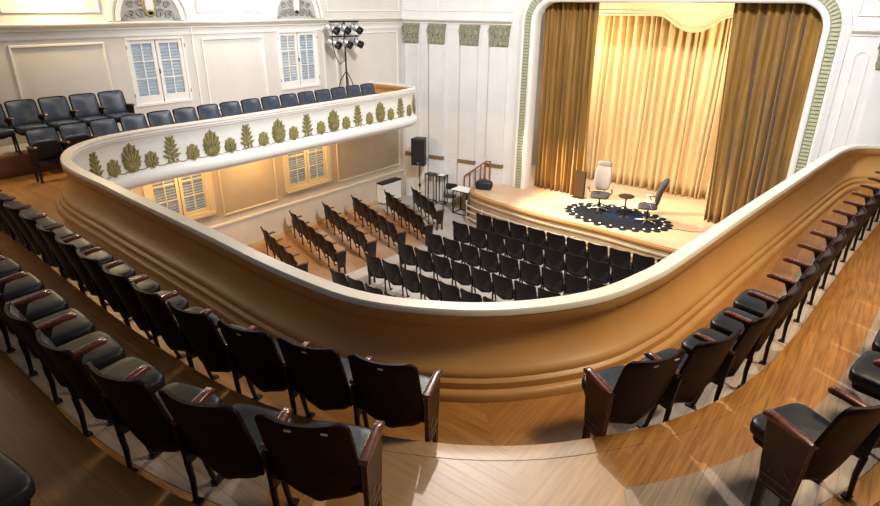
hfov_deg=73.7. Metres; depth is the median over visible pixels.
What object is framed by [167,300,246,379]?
chair
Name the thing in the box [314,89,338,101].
chair
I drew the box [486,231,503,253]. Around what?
chair
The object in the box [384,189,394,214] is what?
chair
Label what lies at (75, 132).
chair
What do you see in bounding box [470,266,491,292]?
chair
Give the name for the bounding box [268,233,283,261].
chair
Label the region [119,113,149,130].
chair
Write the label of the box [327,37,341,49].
spotlight
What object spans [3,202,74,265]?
chair
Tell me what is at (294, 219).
chair
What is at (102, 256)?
chair
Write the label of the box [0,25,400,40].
trim
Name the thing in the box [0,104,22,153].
chair
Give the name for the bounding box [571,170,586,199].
lectern
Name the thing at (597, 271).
chair
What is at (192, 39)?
trim
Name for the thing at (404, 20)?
trim
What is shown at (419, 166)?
speaker stand
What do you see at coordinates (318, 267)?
floor
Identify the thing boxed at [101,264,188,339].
chair
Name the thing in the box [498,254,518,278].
chair
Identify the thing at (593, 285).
chair
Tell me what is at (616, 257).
chair
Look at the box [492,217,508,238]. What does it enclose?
chair
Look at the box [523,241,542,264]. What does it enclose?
chair
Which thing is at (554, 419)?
floor
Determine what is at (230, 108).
chair
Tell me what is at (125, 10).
lunette
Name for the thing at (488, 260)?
chair
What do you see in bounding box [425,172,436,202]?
metal stand
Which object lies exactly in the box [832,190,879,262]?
chair
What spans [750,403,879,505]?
chair
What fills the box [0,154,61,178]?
trim
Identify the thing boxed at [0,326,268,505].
floor
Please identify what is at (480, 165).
handrail
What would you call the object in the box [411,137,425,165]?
loudspeaker
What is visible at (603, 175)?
swivel chair
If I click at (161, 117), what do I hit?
chair
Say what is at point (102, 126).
chair
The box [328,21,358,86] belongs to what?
lighting stand
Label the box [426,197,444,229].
chair
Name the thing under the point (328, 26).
spotlight
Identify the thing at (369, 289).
chair
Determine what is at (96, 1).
trim
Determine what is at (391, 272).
chair
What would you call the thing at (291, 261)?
chair
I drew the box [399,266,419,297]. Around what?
chair
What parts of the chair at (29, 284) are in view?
seat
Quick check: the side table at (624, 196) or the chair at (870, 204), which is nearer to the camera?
the chair at (870, 204)
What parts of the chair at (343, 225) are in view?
seat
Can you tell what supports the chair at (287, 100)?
on the floor at (554, 419)
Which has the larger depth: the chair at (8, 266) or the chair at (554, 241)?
the chair at (554, 241)
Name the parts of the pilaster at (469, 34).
moulding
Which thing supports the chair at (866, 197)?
on the floor at (731, 384)
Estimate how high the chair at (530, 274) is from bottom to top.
0.900 m
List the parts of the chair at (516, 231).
seat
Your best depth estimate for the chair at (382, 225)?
16.58 m
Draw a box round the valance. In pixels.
[599,2,734,32]
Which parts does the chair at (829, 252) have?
armrest, leg, frame, seat, backrest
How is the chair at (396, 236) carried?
on the floor at (318, 267)
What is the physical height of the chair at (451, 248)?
0.900 m
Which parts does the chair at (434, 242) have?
seat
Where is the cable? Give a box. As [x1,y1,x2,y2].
[332,30,344,64]
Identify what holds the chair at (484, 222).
on the floor at (318, 267)
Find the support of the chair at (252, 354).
on the floor at (554, 419)
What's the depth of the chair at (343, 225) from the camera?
16.43 m
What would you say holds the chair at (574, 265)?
on the floor at (318, 267)
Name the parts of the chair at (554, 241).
seat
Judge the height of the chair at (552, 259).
0.900 m
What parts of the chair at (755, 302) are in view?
seat, armrest, leg, frame, backrest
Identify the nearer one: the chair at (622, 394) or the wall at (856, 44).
the chair at (622, 394)
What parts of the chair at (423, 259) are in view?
seat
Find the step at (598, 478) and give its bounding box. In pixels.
[0,239,879,505]
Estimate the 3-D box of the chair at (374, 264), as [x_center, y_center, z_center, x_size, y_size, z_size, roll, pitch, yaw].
[-1.572,0.424,14.070,0.349,0.900,0.662,-10,25,-23]
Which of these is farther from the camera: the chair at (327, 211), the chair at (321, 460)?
the chair at (327, 211)
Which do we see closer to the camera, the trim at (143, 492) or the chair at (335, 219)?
the trim at (143, 492)
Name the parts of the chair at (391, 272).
seat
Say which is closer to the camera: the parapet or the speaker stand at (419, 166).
the parapet
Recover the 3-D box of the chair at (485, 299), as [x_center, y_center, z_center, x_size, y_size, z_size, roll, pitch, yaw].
[1.090,1.297,12.058,0.349,0.900,0.662,-12,26,-27]
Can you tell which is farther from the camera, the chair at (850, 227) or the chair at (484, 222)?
the chair at (484, 222)
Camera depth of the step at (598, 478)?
3.82 m
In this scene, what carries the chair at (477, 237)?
on the floor at (318, 267)
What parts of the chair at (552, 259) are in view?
seat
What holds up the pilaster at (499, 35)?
attached to the wall at (451, 37)
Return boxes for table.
[451,186,469,215]
[618,194,634,218]
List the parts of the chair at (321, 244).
seat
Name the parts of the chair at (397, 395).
frame, leg, armrest, leg, backrest, seat, panel, panel trim, armrest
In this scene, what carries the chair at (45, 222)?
on the floor at (554, 419)
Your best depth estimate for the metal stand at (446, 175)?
20.18 m
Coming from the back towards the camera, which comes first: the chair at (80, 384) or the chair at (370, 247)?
the chair at (370, 247)
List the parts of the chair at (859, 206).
armrest, leg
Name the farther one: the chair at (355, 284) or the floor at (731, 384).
the chair at (355, 284)
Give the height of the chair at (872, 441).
0.900 m
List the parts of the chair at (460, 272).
seat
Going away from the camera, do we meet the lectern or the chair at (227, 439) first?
the chair at (227, 439)
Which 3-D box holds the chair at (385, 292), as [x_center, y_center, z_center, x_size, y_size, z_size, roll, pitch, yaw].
[-0.945,1.209,12.224,0.349,0.900,0.662,-11,25,-25]
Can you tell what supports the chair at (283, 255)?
on the floor at (318, 267)
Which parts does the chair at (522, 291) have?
seat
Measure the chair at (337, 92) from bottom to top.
0.900 m
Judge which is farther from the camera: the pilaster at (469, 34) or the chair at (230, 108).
the pilaster at (469, 34)
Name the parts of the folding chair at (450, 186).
seat, backrest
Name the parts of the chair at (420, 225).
backrest, seat, panel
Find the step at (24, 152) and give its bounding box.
[0,94,361,157]
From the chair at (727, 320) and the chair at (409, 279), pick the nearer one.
the chair at (727, 320)
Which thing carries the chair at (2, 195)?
on the floor at (554, 419)
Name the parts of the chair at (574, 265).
seat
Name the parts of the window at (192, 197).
sash, sash, sill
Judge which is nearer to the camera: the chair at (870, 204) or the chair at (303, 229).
the chair at (870, 204)
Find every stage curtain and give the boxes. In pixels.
[534,2,599,194]
[586,15,732,200]
[704,3,822,223]
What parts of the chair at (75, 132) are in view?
seat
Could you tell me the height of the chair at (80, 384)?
0.900 m
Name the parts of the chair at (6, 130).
backrest, seat, frame, leg, leg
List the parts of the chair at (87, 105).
seat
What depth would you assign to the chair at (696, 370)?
4.17 m
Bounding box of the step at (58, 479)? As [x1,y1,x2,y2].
[0,381,139,505]
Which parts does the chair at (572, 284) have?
seat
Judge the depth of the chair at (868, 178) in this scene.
8.82 m
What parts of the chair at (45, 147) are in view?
panel trim, panel, seat, backrest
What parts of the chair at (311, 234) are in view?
seat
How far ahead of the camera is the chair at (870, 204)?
6.98 m
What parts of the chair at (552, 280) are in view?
seat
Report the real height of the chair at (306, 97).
0.900 m
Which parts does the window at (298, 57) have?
sash, sash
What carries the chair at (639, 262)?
on the floor at (318, 267)
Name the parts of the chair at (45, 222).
frame, backrest, armrest, seat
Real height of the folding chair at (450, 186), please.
0.838 m
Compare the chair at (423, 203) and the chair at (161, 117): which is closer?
the chair at (161, 117)
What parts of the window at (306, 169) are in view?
sash, sill, sash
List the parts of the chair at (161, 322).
frame, leg, backrest, armrest, leg, seat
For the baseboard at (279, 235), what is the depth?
18.00 m
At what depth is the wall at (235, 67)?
15.20 m
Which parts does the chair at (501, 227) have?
seat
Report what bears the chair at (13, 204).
on the floor at (554, 419)
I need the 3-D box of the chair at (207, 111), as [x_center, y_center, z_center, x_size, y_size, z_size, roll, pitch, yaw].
[-4.999,-2.826,13.089,0.569,0.900,0.560,17,28,34]
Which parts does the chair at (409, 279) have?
seat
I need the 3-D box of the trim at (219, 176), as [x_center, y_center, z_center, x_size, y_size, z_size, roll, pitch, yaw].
[-5.965,-1.627,14.920,0.032,1.700,14.950,17,28,34]
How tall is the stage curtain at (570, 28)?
5.757 m
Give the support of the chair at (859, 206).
on the floor at (731, 384)
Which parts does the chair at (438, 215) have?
backrest, seat, panel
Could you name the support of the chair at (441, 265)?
on the floor at (318, 267)
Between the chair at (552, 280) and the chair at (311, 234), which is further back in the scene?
the chair at (311, 234)
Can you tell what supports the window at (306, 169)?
in the wall at (235, 67)
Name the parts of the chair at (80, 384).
frame, backrest, leg, armrest, seat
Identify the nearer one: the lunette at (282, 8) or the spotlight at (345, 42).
the lunette at (282, 8)
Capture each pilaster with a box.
[402,23,419,195]
[427,24,445,200]
[457,25,480,195]
[484,25,510,184]
[855,44,879,143]
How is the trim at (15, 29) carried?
attached to the wall at (235, 67)
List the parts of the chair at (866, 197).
armrest, leg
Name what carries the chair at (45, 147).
on the floor at (554, 419)
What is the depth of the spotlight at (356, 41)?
16.90 m
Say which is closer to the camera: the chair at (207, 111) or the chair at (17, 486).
the chair at (17, 486)
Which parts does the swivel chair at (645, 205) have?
seat, armrest, armrest, backrest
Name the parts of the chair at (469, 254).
seat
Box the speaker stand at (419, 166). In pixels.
[419,166,420,193]
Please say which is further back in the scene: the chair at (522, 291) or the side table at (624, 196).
the side table at (624, 196)
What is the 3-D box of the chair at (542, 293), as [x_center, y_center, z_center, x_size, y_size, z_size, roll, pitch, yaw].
[2.271,1.141,12.451,0.349,0.900,0.662,-12,26,-27]
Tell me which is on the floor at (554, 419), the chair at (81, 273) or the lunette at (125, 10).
the chair at (81, 273)
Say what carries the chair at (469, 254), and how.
on the floor at (318, 267)
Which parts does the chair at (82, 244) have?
backrest, frame, armrest, seat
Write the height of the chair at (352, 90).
0.900 m
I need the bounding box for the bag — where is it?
[475,178,492,189]
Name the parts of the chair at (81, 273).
backrest, frame, leg, armrest, seat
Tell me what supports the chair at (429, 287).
on the floor at (318, 267)
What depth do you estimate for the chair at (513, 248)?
15.02 m
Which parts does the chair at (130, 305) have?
frame, backrest, leg, armrest, leg, seat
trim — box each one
[0,0,399,127]
[0,17,401,32]
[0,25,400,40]
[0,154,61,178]
[0,223,879,460]
[0,350,879,505]
[130,129,399,215]
[190,24,326,104]
[209,169,403,228]
[402,17,512,25]
[403,0,512,192]
[829,0,879,151]
[851,28,879,36]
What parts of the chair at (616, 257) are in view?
seat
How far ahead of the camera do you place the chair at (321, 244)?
15.24 m
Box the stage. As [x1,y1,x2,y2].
[469,164,717,268]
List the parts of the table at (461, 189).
leg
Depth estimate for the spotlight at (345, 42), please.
16.66 m
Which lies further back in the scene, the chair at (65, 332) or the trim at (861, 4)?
the trim at (861, 4)
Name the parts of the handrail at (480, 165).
rail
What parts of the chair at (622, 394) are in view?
panel, panel trim, armrest, seat, backrest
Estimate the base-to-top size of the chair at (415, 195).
0.900 m
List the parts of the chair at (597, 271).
seat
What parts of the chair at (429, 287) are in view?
seat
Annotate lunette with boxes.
[107,0,190,20]
[268,0,322,18]
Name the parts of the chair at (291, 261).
backrest, panel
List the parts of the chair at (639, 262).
seat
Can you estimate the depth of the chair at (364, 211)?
17.57 m
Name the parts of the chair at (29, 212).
backrest, armrest, seat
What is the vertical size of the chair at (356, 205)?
0.900 m
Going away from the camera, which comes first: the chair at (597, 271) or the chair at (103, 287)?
the chair at (103, 287)
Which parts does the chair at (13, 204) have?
seat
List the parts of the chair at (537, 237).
seat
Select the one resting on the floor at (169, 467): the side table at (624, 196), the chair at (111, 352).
the chair at (111, 352)
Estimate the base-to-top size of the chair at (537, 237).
0.900 m
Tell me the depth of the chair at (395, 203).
18.11 m
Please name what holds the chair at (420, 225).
on the floor at (318, 267)
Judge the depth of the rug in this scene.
16.17 m
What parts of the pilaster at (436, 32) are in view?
moulding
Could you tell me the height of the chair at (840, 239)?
0.900 m
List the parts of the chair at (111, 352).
backrest, frame, leg, armrest, seat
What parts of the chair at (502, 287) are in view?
seat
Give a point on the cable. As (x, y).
(332, 30)
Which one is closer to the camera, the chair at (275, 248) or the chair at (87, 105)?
the chair at (87, 105)
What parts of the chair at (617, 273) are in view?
seat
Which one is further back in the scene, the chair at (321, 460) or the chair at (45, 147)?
the chair at (45, 147)
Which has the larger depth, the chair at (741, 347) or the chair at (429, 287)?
the chair at (429, 287)
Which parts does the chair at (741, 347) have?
leg, seat, armrest, leg, frame, backrest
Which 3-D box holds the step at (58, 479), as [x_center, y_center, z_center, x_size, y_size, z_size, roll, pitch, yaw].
[-0.582,-0.011,6.708,16.850,0.249,17.100,17,28,34]
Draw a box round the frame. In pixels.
[510,0,852,188]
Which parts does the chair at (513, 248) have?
seat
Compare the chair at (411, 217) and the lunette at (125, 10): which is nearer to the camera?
the lunette at (125, 10)
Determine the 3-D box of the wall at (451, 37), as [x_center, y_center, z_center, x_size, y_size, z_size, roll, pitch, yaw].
[0.531,-5.468,19.006,3.939,7.950,0.300,13,26,27]
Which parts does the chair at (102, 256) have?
backrest, frame, leg, armrest, seat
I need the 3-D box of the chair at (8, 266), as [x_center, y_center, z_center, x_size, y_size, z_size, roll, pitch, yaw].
[-4.184,0.176,5.331,0.531,0.900,0.569,18,28,35]
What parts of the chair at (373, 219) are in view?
seat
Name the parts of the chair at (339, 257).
backrest, seat, panel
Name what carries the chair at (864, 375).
on the floor at (732, 482)
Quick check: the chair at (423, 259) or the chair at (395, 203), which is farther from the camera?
the chair at (395, 203)
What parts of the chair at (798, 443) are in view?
panel, panel trim, seat, armrest, backrest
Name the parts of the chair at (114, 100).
seat, panel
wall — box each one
[0,0,404,244]
[401,0,514,201]
[506,0,879,184]
[531,12,544,164]
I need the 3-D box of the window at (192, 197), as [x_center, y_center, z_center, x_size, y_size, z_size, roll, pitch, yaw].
[-6.400,-1.492,14.437,0.188,1.530,1.760,17,28,34]
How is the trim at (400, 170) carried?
attached to the wall at (235, 67)
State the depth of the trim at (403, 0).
18.86 m
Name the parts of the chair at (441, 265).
seat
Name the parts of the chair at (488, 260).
seat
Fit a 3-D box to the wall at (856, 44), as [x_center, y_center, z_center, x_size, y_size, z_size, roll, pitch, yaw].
[7.719,-3.389,14.233,13.800,7.950,0.300,17,28,34]
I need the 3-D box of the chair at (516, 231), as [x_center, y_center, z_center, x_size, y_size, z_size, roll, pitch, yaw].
[2.114,-0.418,16.140,0.349,0.900,0.662,-11,25,-25]
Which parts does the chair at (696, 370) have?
leg, seat, armrest, leg, frame, backrest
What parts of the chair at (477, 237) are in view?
seat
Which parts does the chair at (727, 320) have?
seat, armrest, leg, frame, backrest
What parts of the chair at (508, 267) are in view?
seat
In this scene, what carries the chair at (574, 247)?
on the floor at (318, 267)
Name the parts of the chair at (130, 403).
frame, armrest, leg, backrest, leg, seat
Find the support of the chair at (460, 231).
on the floor at (318, 267)
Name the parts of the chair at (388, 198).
backrest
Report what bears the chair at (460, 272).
on the floor at (318, 267)
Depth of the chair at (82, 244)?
6.42 m
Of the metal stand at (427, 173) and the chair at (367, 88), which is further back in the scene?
the metal stand at (427, 173)
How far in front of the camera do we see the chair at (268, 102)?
14.30 m
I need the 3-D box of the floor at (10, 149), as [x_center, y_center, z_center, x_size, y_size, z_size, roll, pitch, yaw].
[-7.746,-2.144,11.543,0.750,0.003,3.700,17,28,34]
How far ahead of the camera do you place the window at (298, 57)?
16.29 m
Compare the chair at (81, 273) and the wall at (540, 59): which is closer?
the chair at (81, 273)
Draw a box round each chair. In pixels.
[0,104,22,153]
[0,189,27,208]
[0,193,12,201]
[0,196,41,238]
[0,199,57,254]
[0,255,44,300]
[0,257,21,278]
[0,271,68,352]
[0,290,95,376]
[0,451,35,505]
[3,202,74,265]
[4,99,47,135]
[4,301,125,404]
[19,211,93,277]
[24,126,70,182]
[35,329,164,437]
[36,222,113,290]
[37,96,78,131]
[55,235,135,305]
[58,122,100,148]
[68,93,107,126]
[76,249,160,321]
[85,362,221,471]
[88,117,125,135]
[97,90,134,122]
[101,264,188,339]
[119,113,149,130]
[130,280,220,358]
[146,110,176,126]
[158,387,293,504]
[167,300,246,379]
[172,107,205,122]
[196,104,227,118]
[217,319,287,400]
[219,101,247,115]
[240,98,266,112]
[254,407,384,505]
[260,96,286,109]
[260,226,275,255]
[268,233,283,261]
[276,240,290,264]
[277,336,352,418]
[279,93,306,106]
[284,248,308,271]
[289,210,301,237]
[297,91,319,103]
[297,216,309,244]
[305,222,318,251]
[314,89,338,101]
[314,229,327,258]
[322,201,333,227]
[323,236,346,273]
[329,207,341,234]
[330,87,352,98]
[330,268,348,286]
[337,213,349,241]
[346,85,365,96]
[346,220,358,248]
[346,275,366,291]
[348,353,442,442]
[351,194,361,220]
[355,227,377,256]
[359,200,369,226]
[360,83,378,94]
[365,253,383,284]
[365,283,383,294]
[367,206,378,232]
[376,212,387,239]
[382,259,400,291]
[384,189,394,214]
[384,291,400,297]
[385,218,406,253]
[391,194,401,220]
[397,241,415,268]
[398,200,408,226]
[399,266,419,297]
[406,205,416,232]
[411,187,421,210]
[414,211,433,245]
[414,247,432,273]
[418,192,428,216]
[418,273,439,300]
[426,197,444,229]
[426,231,443,254]
[432,253,450,282]
[439,281,459,301]
[442,183,456,210]
[443,237,460,264]
[450,260,470,285]
[452,221,468,242]
[460,242,478,266]
[460,288,481,301]
[469,226,485,248]
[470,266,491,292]
[476,213,491,233]
[479,248,498,272]
[483,296,498,301]
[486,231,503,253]
[491,273,513,300]
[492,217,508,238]
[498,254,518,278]
[504,236,522,259]
[509,222,526,244]
[513,280,536,300]
[519,260,540,285]
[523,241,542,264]
[527,227,545,249]
[537,287,560,298]
[541,267,563,292]
[543,247,563,270]
[546,232,565,253]
[563,253,586,281]
[563,273,587,294]
[566,237,585,257]
[581,349,685,438]
[586,242,607,266]
[586,258,609,287]
[587,161,613,213]
[588,280,606,290]
[608,248,630,268]
[609,265,633,284]
[630,253,654,273]
[634,178,669,225]
[637,328,741,427]
[681,303,777,408]
[710,281,800,388]
[733,263,819,364]
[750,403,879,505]
[767,246,834,342]
[783,232,846,322]
[797,219,857,304]
[810,208,866,289]
[815,386,879,500]
[821,198,875,274]
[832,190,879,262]
[843,196,879,250]
[848,351,879,400]
[851,189,879,240]
[860,184,879,230]
[867,177,879,221]
[871,330,879,351]
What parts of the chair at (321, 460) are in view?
frame, leg, armrest, leg, seat, panel, panel trim, armrest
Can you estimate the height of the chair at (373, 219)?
0.900 m
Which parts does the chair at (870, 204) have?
armrest, frame, leg, backrest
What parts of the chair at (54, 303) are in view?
frame, leg, backrest, armrest, seat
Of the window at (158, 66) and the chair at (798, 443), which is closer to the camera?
the chair at (798, 443)
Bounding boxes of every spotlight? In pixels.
[325,22,339,34]
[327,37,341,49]
[337,22,351,34]
[339,37,352,48]
[349,22,363,34]
[350,37,363,48]
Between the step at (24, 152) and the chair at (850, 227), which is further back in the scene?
the step at (24, 152)
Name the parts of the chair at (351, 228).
seat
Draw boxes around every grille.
[377,177,400,185]
[412,140,423,164]
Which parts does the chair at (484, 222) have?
seat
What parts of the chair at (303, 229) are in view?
seat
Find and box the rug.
[564,203,673,232]
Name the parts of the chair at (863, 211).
armrest, leg, frame, backrest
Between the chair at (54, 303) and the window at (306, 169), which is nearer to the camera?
the chair at (54, 303)
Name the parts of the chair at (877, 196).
armrest, leg, backrest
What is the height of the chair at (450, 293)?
0.900 m
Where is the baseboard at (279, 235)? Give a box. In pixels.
[246,191,403,247]
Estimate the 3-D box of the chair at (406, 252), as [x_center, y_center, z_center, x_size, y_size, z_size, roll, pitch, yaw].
[-0.855,0.132,14.777,0.349,0.900,0.662,-10,25,-23]
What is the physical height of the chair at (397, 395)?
0.900 m
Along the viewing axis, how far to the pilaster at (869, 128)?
12.74 m
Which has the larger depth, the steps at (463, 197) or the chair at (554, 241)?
the steps at (463, 197)
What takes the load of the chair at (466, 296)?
on the floor at (318, 267)
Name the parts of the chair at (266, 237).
backrest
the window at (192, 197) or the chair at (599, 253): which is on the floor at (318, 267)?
the chair at (599, 253)
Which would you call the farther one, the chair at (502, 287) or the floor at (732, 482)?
the chair at (502, 287)
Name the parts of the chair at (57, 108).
seat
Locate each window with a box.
[123,36,192,107]
[142,171,216,219]
[276,30,320,89]
[282,145,331,193]
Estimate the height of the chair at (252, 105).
0.900 m
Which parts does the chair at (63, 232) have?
backrest, frame, armrest, seat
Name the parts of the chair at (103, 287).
backrest, frame, leg, armrest, seat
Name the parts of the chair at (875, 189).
armrest, leg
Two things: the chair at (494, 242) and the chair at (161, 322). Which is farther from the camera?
the chair at (494, 242)
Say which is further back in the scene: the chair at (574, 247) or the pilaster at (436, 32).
the pilaster at (436, 32)
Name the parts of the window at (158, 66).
sash, sash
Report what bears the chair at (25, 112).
on the step at (24, 152)
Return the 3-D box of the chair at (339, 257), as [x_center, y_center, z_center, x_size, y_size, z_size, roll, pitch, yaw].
[-2.687,0.038,14.935,0.439,0.900,0.660,-14,27,-31]
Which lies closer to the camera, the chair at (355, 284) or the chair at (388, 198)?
the chair at (355, 284)
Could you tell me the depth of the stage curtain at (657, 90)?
17.84 m
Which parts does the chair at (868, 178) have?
armrest, leg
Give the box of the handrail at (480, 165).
[464,161,490,187]
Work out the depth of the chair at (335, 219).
16.93 m
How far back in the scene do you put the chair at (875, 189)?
8.43 m
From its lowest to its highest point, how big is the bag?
0.343 m
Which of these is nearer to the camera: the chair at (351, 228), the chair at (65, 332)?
the chair at (65, 332)
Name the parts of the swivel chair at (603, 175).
seat, backrest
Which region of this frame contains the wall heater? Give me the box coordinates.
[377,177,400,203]
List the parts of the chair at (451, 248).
seat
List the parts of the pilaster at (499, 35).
moulding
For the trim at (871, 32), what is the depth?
12.37 m
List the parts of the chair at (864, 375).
armrest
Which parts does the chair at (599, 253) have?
seat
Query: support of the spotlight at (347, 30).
attached to the lighting stand at (346, 72)
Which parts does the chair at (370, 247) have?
backrest, seat, panel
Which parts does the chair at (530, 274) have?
seat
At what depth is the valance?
16.20 m
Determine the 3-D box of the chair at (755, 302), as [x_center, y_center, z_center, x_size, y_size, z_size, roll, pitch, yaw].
[3.032,0.497,5.388,0.569,0.900,0.536,21,30,40]
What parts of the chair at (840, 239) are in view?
armrest, leg, frame, backrest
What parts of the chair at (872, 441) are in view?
armrest, leg, frame, backrest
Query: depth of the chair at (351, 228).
15.93 m
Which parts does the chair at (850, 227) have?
armrest, leg, frame, backrest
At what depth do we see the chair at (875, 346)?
4.29 m
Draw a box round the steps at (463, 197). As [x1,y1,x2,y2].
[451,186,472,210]
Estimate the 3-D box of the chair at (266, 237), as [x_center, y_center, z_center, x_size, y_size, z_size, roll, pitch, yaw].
[-4.557,-0.265,15.612,0.351,0.900,0.682,-4,23,-10]
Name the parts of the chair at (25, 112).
seat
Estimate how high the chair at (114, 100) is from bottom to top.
0.900 m
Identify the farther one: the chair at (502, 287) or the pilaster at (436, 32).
the pilaster at (436, 32)
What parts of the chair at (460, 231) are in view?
seat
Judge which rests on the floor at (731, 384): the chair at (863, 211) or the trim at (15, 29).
the chair at (863, 211)
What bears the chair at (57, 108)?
on the step at (24, 152)
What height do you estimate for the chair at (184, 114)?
0.900 m
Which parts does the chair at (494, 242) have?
seat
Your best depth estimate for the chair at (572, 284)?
12.94 m
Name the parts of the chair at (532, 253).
seat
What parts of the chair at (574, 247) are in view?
seat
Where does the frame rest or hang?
attached to the wall at (856, 44)
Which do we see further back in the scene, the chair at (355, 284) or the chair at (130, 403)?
the chair at (355, 284)
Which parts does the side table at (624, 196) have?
stem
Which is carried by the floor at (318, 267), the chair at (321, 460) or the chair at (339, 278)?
the chair at (339, 278)
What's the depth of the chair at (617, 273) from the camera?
13.40 m
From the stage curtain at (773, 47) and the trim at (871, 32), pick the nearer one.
the trim at (871, 32)
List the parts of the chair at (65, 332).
backrest, frame, leg, armrest, seat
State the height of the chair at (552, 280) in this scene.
0.900 m
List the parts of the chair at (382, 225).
seat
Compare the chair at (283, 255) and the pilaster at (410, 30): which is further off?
the pilaster at (410, 30)
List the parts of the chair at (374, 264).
panel, seat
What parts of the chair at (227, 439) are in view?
frame, armrest, leg, backrest, leg, seat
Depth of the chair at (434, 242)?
15.28 m
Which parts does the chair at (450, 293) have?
seat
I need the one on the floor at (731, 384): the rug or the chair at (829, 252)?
the chair at (829, 252)
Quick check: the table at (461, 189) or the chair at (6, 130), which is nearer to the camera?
the chair at (6, 130)
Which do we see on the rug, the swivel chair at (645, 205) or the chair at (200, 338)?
the swivel chair at (645, 205)
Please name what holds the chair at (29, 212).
on the floor at (554, 419)
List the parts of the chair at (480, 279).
seat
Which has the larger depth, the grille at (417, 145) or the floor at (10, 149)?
the grille at (417, 145)
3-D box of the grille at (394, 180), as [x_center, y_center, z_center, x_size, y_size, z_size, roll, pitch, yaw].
[-1.755,-2.475,20.227,0.290,0.050,0.940,17,28,34]
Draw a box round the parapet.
[56,81,879,402]
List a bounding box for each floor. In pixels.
[0,129,121,154]
[0,168,873,445]
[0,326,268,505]
[252,194,610,301]
[608,208,879,433]
[624,308,879,505]
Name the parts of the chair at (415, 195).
backrest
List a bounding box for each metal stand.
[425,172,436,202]
[435,173,447,204]
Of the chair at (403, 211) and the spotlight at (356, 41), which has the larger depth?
the chair at (403, 211)
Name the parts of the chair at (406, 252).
panel, seat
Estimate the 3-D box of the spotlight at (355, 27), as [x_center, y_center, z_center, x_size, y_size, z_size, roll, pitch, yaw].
[-2.398,-6.438,16.824,0.417,0.352,0.239,5,23,11]
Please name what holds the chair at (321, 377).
on the floor at (554, 419)
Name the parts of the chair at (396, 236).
backrest, seat, panel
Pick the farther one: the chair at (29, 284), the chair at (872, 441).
the chair at (29, 284)

